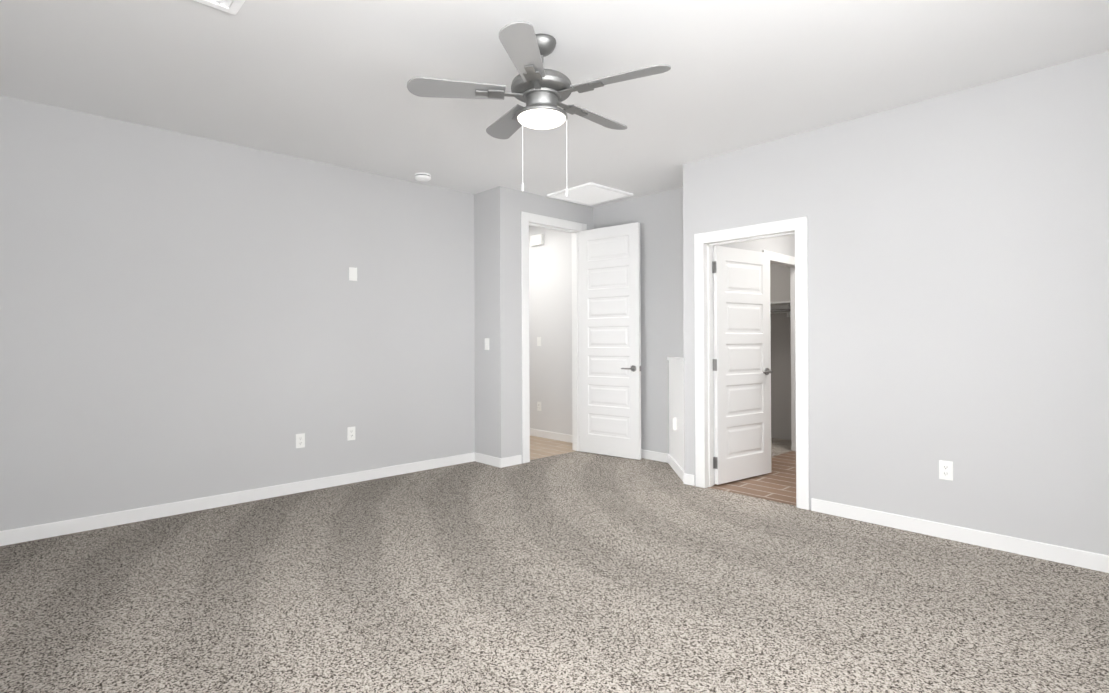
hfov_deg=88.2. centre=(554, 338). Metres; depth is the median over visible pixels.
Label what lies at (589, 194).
ceiling vent
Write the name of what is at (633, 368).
door lever
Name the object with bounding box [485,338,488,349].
light switch
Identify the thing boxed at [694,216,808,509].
door frame
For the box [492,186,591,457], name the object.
wall
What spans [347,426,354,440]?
electrical outlet
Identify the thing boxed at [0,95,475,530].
wall
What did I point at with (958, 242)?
wall
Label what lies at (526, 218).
door frame
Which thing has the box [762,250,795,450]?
trim
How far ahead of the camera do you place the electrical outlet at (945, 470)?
3.52 m
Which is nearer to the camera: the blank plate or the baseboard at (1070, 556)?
the baseboard at (1070, 556)
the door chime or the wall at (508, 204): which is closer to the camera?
the wall at (508, 204)
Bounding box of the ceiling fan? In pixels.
[407,21,670,195]
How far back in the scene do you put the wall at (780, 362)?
7.10 m
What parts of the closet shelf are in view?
closet shelf and rod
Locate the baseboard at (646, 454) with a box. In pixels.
[641,449,667,462]
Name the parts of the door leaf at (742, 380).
door hinges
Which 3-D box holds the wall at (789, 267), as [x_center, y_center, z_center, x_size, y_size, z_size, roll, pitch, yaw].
[2.854,-0.123,6.580,0.580,2.740,0.018,0,0,-43]
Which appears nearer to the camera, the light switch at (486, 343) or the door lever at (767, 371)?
the door lever at (767, 371)
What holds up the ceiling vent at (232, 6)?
in the ceiling
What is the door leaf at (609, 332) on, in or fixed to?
in the wall at (508, 204)
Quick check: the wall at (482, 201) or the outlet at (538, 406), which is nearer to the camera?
the wall at (482, 201)
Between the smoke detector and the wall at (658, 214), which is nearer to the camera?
the smoke detector
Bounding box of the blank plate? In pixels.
[349,267,356,280]
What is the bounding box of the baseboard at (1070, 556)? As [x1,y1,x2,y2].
[811,498,1108,572]
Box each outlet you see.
[296,433,304,447]
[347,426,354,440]
[537,402,540,410]
[673,418,676,429]
[939,460,952,480]
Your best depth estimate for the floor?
5.08 m
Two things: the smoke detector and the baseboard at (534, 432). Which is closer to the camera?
the smoke detector
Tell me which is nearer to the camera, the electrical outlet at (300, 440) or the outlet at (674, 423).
the electrical outlet at (300, 440)
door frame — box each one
[521,212,586,462]
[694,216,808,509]
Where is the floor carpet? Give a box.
[0,438,1108,692]
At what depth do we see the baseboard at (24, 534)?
4.22 m
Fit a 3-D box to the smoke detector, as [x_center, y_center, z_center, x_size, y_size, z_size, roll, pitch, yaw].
[-1.195,-1.456,5.189,0.144,0.052,0.144,0,0,-43]
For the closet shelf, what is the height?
0.180 m
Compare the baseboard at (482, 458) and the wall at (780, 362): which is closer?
the baseboard at (482, 458)
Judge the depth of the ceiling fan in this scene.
2.80 m
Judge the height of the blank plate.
0.116 m
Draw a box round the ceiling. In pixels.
[0,0,1108,207]
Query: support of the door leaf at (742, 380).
in the wall at (958, 242)
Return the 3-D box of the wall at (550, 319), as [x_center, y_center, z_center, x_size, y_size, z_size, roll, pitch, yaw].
[-0.510,-0.103,7.770,0.120,2.740,2.930,0,0,-43]
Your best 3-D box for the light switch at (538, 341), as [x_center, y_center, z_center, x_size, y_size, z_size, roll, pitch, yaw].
[-0.203,0.044,7.344,0.017,0.116,0.072,0,0,-43]
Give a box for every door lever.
[621,365,640,371]
[763,368,772,374]
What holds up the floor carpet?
on the floor
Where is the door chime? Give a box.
[530,234,543,246]
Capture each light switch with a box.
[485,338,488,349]
[537,337,540,345]
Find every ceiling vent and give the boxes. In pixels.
[194,0,244,14]
[547,182,632,205]
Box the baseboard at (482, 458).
[476,453,503,467]
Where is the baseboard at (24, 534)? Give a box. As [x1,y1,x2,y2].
[0,452,475,545]
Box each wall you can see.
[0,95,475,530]
[472,189,491,455]
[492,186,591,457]
[529,226,571,434]
[592,188,679,453]
[667,51,1108,554]
[770,264,789,439]
[789,267,790,439]
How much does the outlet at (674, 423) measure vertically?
0.116 m
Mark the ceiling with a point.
(323, 81)
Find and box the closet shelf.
[770,301,790,316]
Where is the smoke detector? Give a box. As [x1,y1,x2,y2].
[415,173,430,180]
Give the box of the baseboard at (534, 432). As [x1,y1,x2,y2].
[530,428,571,442]
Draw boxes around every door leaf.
[579,222,640,459]
[712,246,770,484]
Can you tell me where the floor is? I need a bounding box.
[530,435,795,505]
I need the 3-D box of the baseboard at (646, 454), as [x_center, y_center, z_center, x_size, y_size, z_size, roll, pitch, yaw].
[0.789,1.209,6.110,0.030,0.090,1.010,0,0,-43]
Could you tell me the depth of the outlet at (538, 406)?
7.34 m

